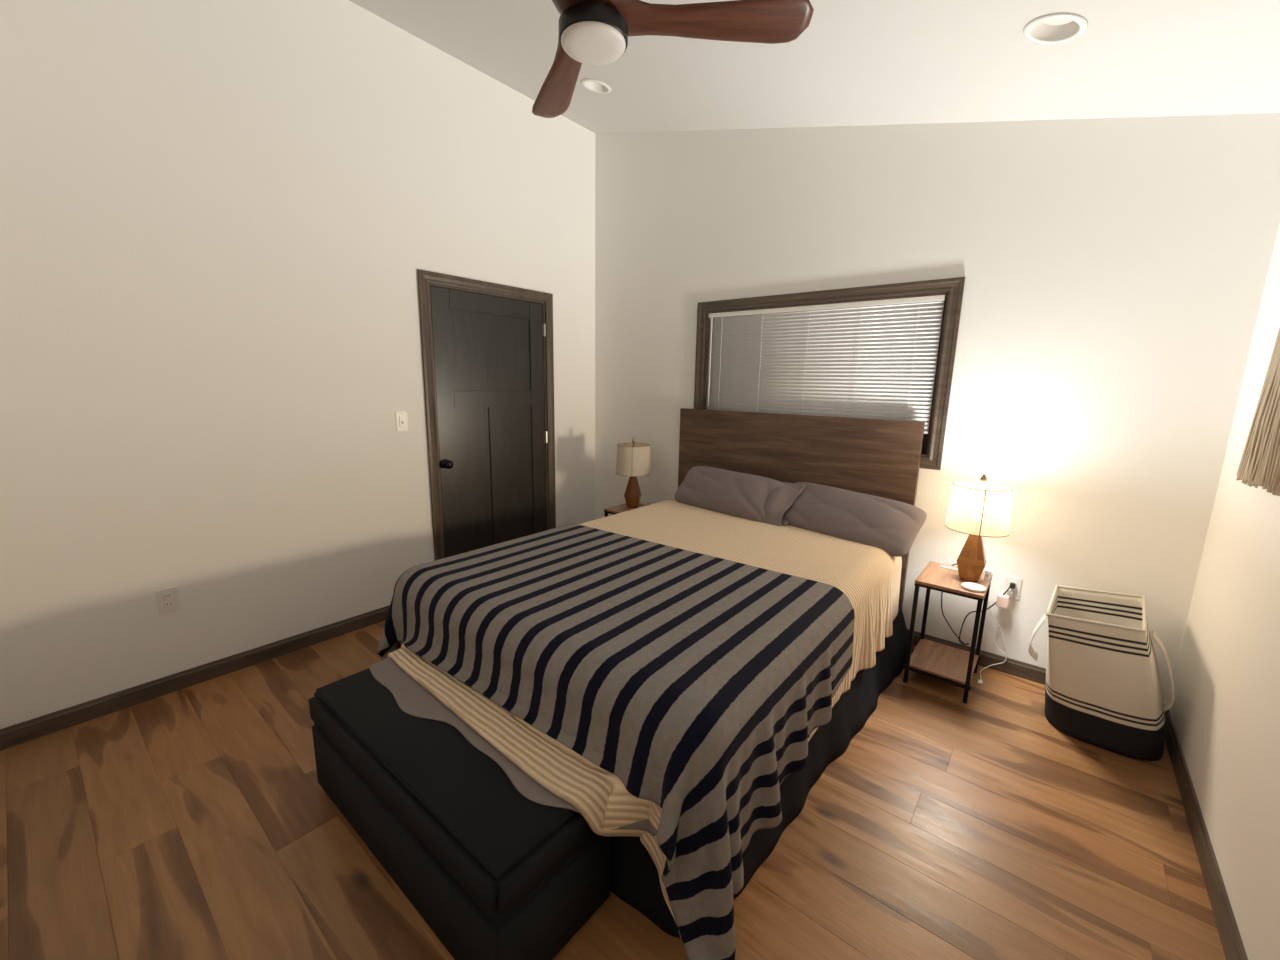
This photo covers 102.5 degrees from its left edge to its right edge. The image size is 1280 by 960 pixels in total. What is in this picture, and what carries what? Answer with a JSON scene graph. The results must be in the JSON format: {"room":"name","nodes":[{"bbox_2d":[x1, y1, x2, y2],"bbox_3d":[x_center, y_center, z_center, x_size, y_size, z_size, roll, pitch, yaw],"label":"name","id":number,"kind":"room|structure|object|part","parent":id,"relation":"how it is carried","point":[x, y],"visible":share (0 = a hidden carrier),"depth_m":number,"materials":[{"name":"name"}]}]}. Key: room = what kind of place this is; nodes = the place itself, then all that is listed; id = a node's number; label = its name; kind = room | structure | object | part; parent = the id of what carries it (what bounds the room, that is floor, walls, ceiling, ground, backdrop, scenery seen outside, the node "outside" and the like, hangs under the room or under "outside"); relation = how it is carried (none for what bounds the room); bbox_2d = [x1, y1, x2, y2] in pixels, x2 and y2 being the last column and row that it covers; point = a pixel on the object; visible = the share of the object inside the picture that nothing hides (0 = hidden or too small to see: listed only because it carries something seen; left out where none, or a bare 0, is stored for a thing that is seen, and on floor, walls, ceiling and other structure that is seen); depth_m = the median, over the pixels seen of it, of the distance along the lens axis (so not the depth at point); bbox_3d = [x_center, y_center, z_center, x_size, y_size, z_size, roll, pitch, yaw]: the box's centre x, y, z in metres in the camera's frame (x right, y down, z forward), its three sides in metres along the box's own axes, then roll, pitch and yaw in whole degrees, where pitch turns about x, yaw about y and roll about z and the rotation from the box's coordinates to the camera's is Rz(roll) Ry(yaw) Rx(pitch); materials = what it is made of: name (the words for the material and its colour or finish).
{"room":"bedroom","nodes":[
{"label":"bedroom","id":0,"kind":"room"},
{"bbox_2d":[0,0,594,728],"bbox_3d":[-1.601,-0.787,2.903,0.120,3.349,3.720,10,14,38],"label":"wall","id":1,"kind":"structure","parent":0,"point":[219,219],"depth_m":2.42,"materials":[{"name":"paint"}]},
{"bbox_2d":[156,586,179,613],"bbox_3d":[-2.175,0.555,2.371,0.009,0.116,0.072,10,14,38],"label":"wall outlet","id":2,"kind":"object","parent":1,"relation":"attached to","point":[167,598],"visible":1,"depth_m":2.37,"materials":[{"name":"white plastic"}]},
{"bbox_2d":[163,592,172,599],"bbox_3d":[-2.173,0.534,2.365,0.003,0.029,0.033,10,14,38],"label":"socket","id":3,"kind":"object","parent":2,"relation":"attached to","point":[166,595],"depth_m":2.36,"materials":[{"name":"white plastic"}]},
{"bbox_2d":[164,601,173,608],"bbox_3d":[-2.174,0.576,2.373,0.003,0.029,0.033,10,14,38],"label":"socket","id":4,"kind":"object","parent":2,"relation":"attached to","point":[167,604],"depth_m":2.37,"materials":[{"name":"white plastic"}]},
{"bbox_2d":[0,605,389,749],"bbox_3d":[-2.058,0.927,2.593,0.014,0.082,2.206,10,14,38],"label":"baseboard","id":5,"kind":"structure","parent":1,"relation":"attached to","point":[31,729],"depth_m":2.41,"materials":[{"name":"brown wood"}]},
{"bbox_2d":[395,412,407,431],"bbox_3d":[-1.433,-0.352,3.097,0.013,0.116,0.072,10,14,38],"label":"light switch","id":6,"kind":"object","parent":1,"relation":"attached to","point":[401,418],"visible":1,"depth_m":3.09,"materials":[{"name":"white plastic"}]},
{"bbox_2d":[417,269,555,559],"bbox_3d":[-1.034,-0.289,3.662,0.182,2.105,1.040,10,14,38],"label":"door","id":7,"kind":"structure","parent":1,"relation":"in","point":[488,353],"depth_m":3.57,"materials":[{"name":"black wood"}]},
{"bbox_3d":[-1.249,-0.102,3.343,0.068,0.062,0.062,10,14,38],"label":"knob","id":8,"kind":"part","parent":7,"relation":"part of","materials":[{"name":"black metal"}]},
{"bbox_3d":[-1.005,-1.184,3.480,0.012,0.120,0.634,10,14,38],"label":"rail","id":9,"kind":"part","parent":7,"relation":"part of","materials":[{"name":"black wood"}]},
{"bbox_3d":[-1.016,-0.569,3.598,0.012,0.110,0.634,10,14,38],"label":"rail","id":10,"kind":"part","parent":7,"relation":"part of","materials":[{"name":"black wood"}]},
{"bbox_2d":[0,621,1225,959],"bbox_3d":[-0.185,1.145,2.066,3.820,0.080,3.920,10,14,38],"label":"floor","id":11,"kind":"structure","parent":0,"point":[194,822],"depth_m":1.65,"materials":[{"name":"brown wood"}]},
{"bbox_2d":[309,668,610,959],"bbox_3d":[-0.626,0.976,1.649,1.112,0.392,0.396,10,14,38],"label":"storage bench","id":12,"kind":"object","parent":11,"relation":"on","point":[495,872],"visible":0.7,"depth_m":1.36,"materials":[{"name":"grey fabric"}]},
{"bbox_2d":[604,502,649,516],"bbox_3d":[-0.045,0.474,3.902,0.292,0.550,0.365,10,14,38],"label":"nightstand","id":13,"kind":"object","parent":11,"relation":"on","point":[617,509],"visible":0.16,"depth_m":3.81,"materials":[{"name":"brown wood"}]},
{"bbox_2d":[616,437,650,507],"bbox_3d":[-0.051,-0.055,3.817,0.264,0.526,0.264,4,11,15],"label":"table lamp","id":14,"kind":"object","parent":13,"relation":"on","point":[633,459],"visible":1,"depth_m":3.72,"materials":[{"name":"beige fabric"}]},
{"bbox_3d":[-0.053,0.085,3.844,0.117,0.240,0.134,4,11,15],"label":"glass","id":15,"kind":"part","parent":14,"relation":"part of","materials":[{"name":"brown glass"}]},
{"bbox_3d":[-0.049,-0.154,3.798,0.260,0.212,0.260,4,11,15],"label":"lamp shade","id":16,"kind":"part","parent":14,"relation":"part of","materials":[{"name":"white fabric"}]},
{"bbox_2d":[610,408,924,937],"bbox_3d":[0.260,0.368,2.521,1.696,1.290,2.210,10,14,38],"label":"bed","id":17,"kind":"object","parent":11,"relation":"on","point":[876,457],"visible":0.2,"depth_m":2.90,"materials":[{"name":"brown wood"}]},
{"bbox_2d":[369,657,656,835],"bbox_3d":[-0.387,0.668,1.815,1.444,0.349,0.714,10,14,38],"label":"sheet","id":18,"kind":"object","parent":17,"relation":"on","point":[412,698],"visible":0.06,"depth_m":1.65,"materials":[{"name":"grey fabric"}]},
{"bbox_2d":[388,500,901,938],"bbox_3d":[0.117,0.694,2.436,1.652,0.654,2.122,10,14,38],"label":"blanket","id":19,"kind":"object","parent":17,"relation":"on","point":[870,577],"visible":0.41,"depth_m":2.24,"materials":[{"name":"fabric"}]},
{"bbox_2d":[377,524,854,959],"bbox_3d":[-0.148,0.725,2.155,1.796,0.648,1.216,10,14,38],"label":"throw blanket","id":20,"kind":"object","parent":19,"relation":"on","point":[700,682],"visible":0.99,"depth_m":1.62,"materials":[{"name":"multicoloured fabric"}]},
{"bbox_2d":[674,466,804,526],"bbox_3d":[0.603,0.090,3.318,0.258,0.280,0.880,-9,15,-43],"label":"pillow","id":21,"kind":"object","parent":19,"relation":"on","point":[742,495],"visible":0.93,"depth_m":3.20,"materials":[{"name":"grey fabric"}]},
{"bbox_2d":[782,482,926,556],"bbox_3d":[1.140,0.198,2.894,0.286,0.268,0.807,-9,14,-41],"label":"pillow","id":22,"kind":"object","parent":19,"relation":"on","point":[891,526],"visible":0.81,"depth_m":2.75,"materials":[{"name":"grey fabric"}]},
{"bbox_3d":[0.907,0.190,3.377,1.588,1.240,0.036,10,14,38],"label":"headboard","id":23,"kind":"part","parent":17,"relation":"part of","materials":[{"name":"brown wood"}]},
{"bbox_2d":[903,561,992,703],"bbox_3d":[1.563,0.750,2.611,0.292,0.550,0.365,10,14,38],"label":"nightstand","id":24,"kind":"object","parent":11,"relation":"on","point":[945,663],"visible":0.88,"depth_m":2.57,"materials":[{"name":"black metal"},{"name":"wood"}]},
{"bbox_3d":[1.354,0.771,2.565,0.018,0.520,0.018,10,14,38],"label":"leg","id":25,"kind":"part","parent":24,"relation":"part of","materials":[{"name":"black metal"}]},
{"bbox_3d":[1.570,0.725,2.824,0.018,0.520,0.018,10,14,38],"label":"leg","id":26,"kind":"part","parent":24,"relation":"part of","materials":[{"name":"black metal"}]},
{"bbox_3d":[1.446,0.963,2.512,0.292,0.018,0.007,10,14,38],"label":"shelf rail","id":27,"kind":"part","parent":24,"relation":"part of","materials":[{"name":"black metal"}]},
{"bbox_2d":[909,639,977,683],"bbox_3d":[1.559,0.927,2.645,0.272,0.014,0.353,10,14,38],"label":"shelf","id":28,"kind":"object","parent":24,"relation":"attached to","point":[945,663],"depth_m":2.61,"materials":[{"name":"brown wood"}]},
{"bbox_3d":[1.567,0.504,2.564,0.282,0.012,0.363,10,14,38],"label":"frame","id":29,"kind":"part","parent":24,"relation":"part of","materials":[{"name":"black metal"}]},
{"bbox_3d":[1.555,0.805,2.403,0.018,0.520,0.018,10,14,38],"label":"leg","id":30,"kind":"part","parent":24,"relation":"part of","materials":[{"name":"black metal"}]},
{"bbox_2d":[961,582,985,591],"bbox_3d":[1.567,0.504,2.416,0.100,0.013,0.100,10,14,38],"label":"pad","id":31,"kind":"object","parent":24,"relation":"on","point":[970,586],"visible":1,"depth_m":2.40,"materials":[{"name":"white fabric"}]},
{"bbox_2d":[941,564,1014,644],"bbox_3d":[1.784,0.672,2.724,0.280,0.451,0.186,2,11,4],"label":"lamp cord","id":32,"kind":"object","parent":24,"relation":"hanging from","point":[1012,585],"visible":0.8,"depth_m":2.77,"materials":[{"name":"black plastic"}]},
{"bbox_2d":[945,474,1013,581],"bbox_3d":[1.623,0.231,2.479,0.264,0.526,0.264,10,14,38],"label":"table lamp","id":33,"kind":"object","parent":24,"relation":"on","point":[978,509],"visible":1,"depth_m":2.40,"materials":[{"name":"wood"},{"name":"linen fabric"},{"name":"dark bronze metal"}]},
{"bbox_3d":[1.621,0.372,2.506,0.117,0.240,0.134,10,14,38],"label":"glass","id":34,"kind":"part","parent":33,"relation":"part of","materials":[{"name":"brown glass"}]},
{"bbox_3d":[1.625,0.132,2.460,0.260,0.212,0.260,10,14,38],"label":"lamp shade","id":35,"kind":"part","parent":33,"relation":"part of","materials":[{"name":"white fabric"}]},
{"bbox_3d":[1.771,0.759,2.663,0.018,0.520,0.018,10,14,38],"label":"leg","id":36,"kind":"part","parent":24,"relation":"part of","materials":[{"name":"black metal"}]},
{"bbox_2d":[984,567,991,580],"bbox_3d":[1.719,0.464,2.538,0.024,0.050,0.061,10,14,38],"label":"power adapter","id":37,"kind":"object","parent":24,"relation":"on","point":[988,571],"visible":1,"depth_m":2.52,"materials":[{"name":"white plastic"}]},
{"bbox_2d":[1029,585,1173,759],"bbox_3d":[1.991,0.811,2.233,0.488,0.575,0.484,10,14,38],"label":"laundry hamper","id":38,"kind":"object","parent":11,"relation":"on","point":[1103,687],"visible":1,"depth_m":2.10,"materials":[{"name":"fabric"}]},
{"bbox_3d":[1.853,0.732,2.402,0.043,0.205,0.115,10,14,38],"label":"handle","id":39,"kind":"part","parent":38,"relation":"part of","materials":[{"name":"beige fabric"}]},
{"bbox_3d":[2.112,0.775,2.080,0.077,0.280,0.159,-1,11,-11],"label":"handle","id":40,"kind":"part","parent":38,"relation":"part of","materials":[{"name":"beige fabric"}]},
{"bbox_2d":[349,0,1279,133],"bbox_3d":[-0.132,-1.839,1.494,3.820,1.069,3.920,10,14,38],"label":"ceiling","id":41,"kind":"structure","parent":0,"point":[856,62],"depth_m":2.16,"materials":[{"name":"paint"}]},
{"bbox_2d":[581,79,611,92],"bbox_3d":[-0.256,-2.336,3.026,0.180,0.078,0.180,0,11,-6],"label":"recessed light","id":42,"kind":"object","parent":41,"relation":"in","point":[594,85],"visible":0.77,"depth_m":3.07,"materials":[{"name":"white plastic"}]},
{"bbox_2d":[532,0,813,117],"bbox_3d":[-0.230,-1.550,1.496,1.135,0.449,1.126,10,14,38],"label":"ceiling fan","id":43,"kind":"object","parent":41,"relation":"hanging from","point":[591,32],"visible":1,"depth_m":1.58,"materials":[{"name":"brown wood"}]},
{"bbox_3d":[-0.267,-1.493,1.904,0.190,0.040,0.638,-3,12,-20],"label":"blade","id":44,"kind":"part","parent":43,"relation":"part of","materials":[{"name":"brown wood"}]},
{"bbox_3d":[-0.355,-1.381,1.310,0.190,0.040,0.638,9,14,36],"label":"blade","id":45,"kind":"part","parent":43,"relation":"part of","materials":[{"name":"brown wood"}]},
{"bbox_3d":[0.205,-1.422,1.576,0.638,0.040,0.190,1,11,1],"label":"blade","id":46,"kind":"part","parent":43,"relation":"part of","materials":[{"name":"brown wood"}]},
{"bbox_2d":[1023,13,1087,43],"bbox_3d":[1.389,-1.525,1.718,0.180,0.078,0.180,0,11,-6],"label":"recessed light","id":47,"kind":"object","parent":41,"relation":"in","point":[1054,28],"visible":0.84,"depth_m":1.75,"materials":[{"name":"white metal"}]},
{"bbox_2d":[595,113,1279,701],"bbox_3d":[1.063,-0.798,3.204,3.620,3.349,0.120,10,14,38],"label":"wall","id":48,"kind":"structure","parent":0,"point":[1114,270],"depth_m":2.52,"materials":[{"name":"paint"}]},
{"bbox_2d":[694,277,964,469],"bbox_3d":[1.053,-0.653,3.226,1.596,0.988,0.139,10,14,38],"label":"window","id":49,"kind":"structure","parent":48,"relation":"in","point":[953,288],"depth_m":2.81,"materials":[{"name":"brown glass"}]},
{"bbox_2d":[706,295,945,433],"bbox_3d":[1.028,-0.704,3.188,1.437,0.725,0.046,10,14,38],"label":"window blind","id":50,"kind":"object","parent":49,"relation":"attached to","point":[878,359],"visible":0.94,"depth_m":3.09,"materials":[{"name":"white plastic"}]},
{"bbox_3d":[0.567,-0.777,3.569,0.032,0.694,0.002,-8,14,-38],"label":"ladder cord","id":51,"kind":"part","parent":50,"relation":"part of","materials":[{"name":"white fabric"}]},
{"bbox_3d":[0.798,-0.737,3.383,0.032,0.694,0.002,-8,14,-38],"label":"ladder cord","id":52,"kind":"part","parent":50,"relation":"part of","materials":[{"name":"white fabric"}]},
{"bbox_3d":[1.037,-0.696,3.191,0.032,0.694,0.002,-8,14,-38],"label":"ladder cord","id":53,"kind":"part","parent":50,"relation":"part of","materials":[{"name":"white fabric"}]},
{"bbox_3d":[1.038,-1.046,3.128,1.437,0.029,0.028,10,14,38],"label":"head rail","id":54,"kind":"part","parent":50,"relation":"part of","materials":[{"name":"white plastic"}]},
{"bbox_3d":[1.275,-0.655,3.000,0.032,0.694,0.002,-8,14,-38],"label":"ladder cord","id":55,"kind":"part","parent":50,"relation":"part of","materials":[{"name":"white fabric"}]},
{"bbox_3d":[1.502,-0.616,2.818,0.032,0.694,0.002,-8,14,-38],"label":"ladder cord","id":56,"kind":"part","parent":50,"relation":"part of","materials":[{"name":"white fabric"}]},
{"bbox_3d":[1.078,-0.658,3.256,1.446,0.838,0.030,10,14,38],"label":"sash","id":57,"kind":"part","parent":49,"relation":"part of","materials":[{"name":"white plastic"}]},
{"bbox_2d":[907,629,1045,684],"bbox_3d":[0.992,0.815,3.461,3.620,0.082,0.014,10,14,38],"label":"baseboard","id":58,"kind":"structure","parent":48,"relation":"attached to","point":[1014,667],"depth_m":2.71,"materials":[{"name":"brown wood"}]},
{"bbox_2d":[1003,576,1022,599],"bbox_3d":[1.917,0.556,2.647,0.072,0.116,0.009,10,14,38],"label":"wall outlet","id":59,"kind":"object","parent":48,"relation":"attached to","point":[1008,579],"visible":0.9,"depth_m":2.64,"materials":[{"name":"white plastic"}]},
{"bbox_2d":[977,590,1013,684],"bbox_3d":[1.812,0.802,2.623,0.119,0.451,0.226,10,14,38],"label":"charger","id":60,"kind":"object","parent":59,"relation":"attached to","point":[1002,600],"visible":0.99,"depth_m":2.64,"materials":[{"name":"grey plastic"}]},
{"bbox_2d":[1169,223,1279,959],"bbox_3d":[1.282,0.132,0.663,0.120,2.487,3.720,10,14,38],"label":"wall","id":61,"kind":"structure","parent":0,"point":[1225,710],"depth_m":1.65,"materials":[{"name":"paint"}]},
{"bbox_2d":[1164,709,1247,959],"bbox_3d":[1.210,1.303,0.931,0.014,0.082,3.720,10,14,38],"label":"baseboard","id":62,"kind":"structure","parent":61,"relation":"attached to","point":[1230,937],"depth_m":1.60,"materials":[{"name":"wood"}]},
{"bbox_2d":[1236,328,1279,495],"bbox_3d":[1.878,-0.262,1.452,0.033,0.654,0.862,10,14,38],"label":"macrame hanging","id":63,"kind":"object","parent":61,"relation":"attached to","point":[1259,465],"visible":1,"depth_m":1.65,"materials":[{"name":"fabric"}]}
]}

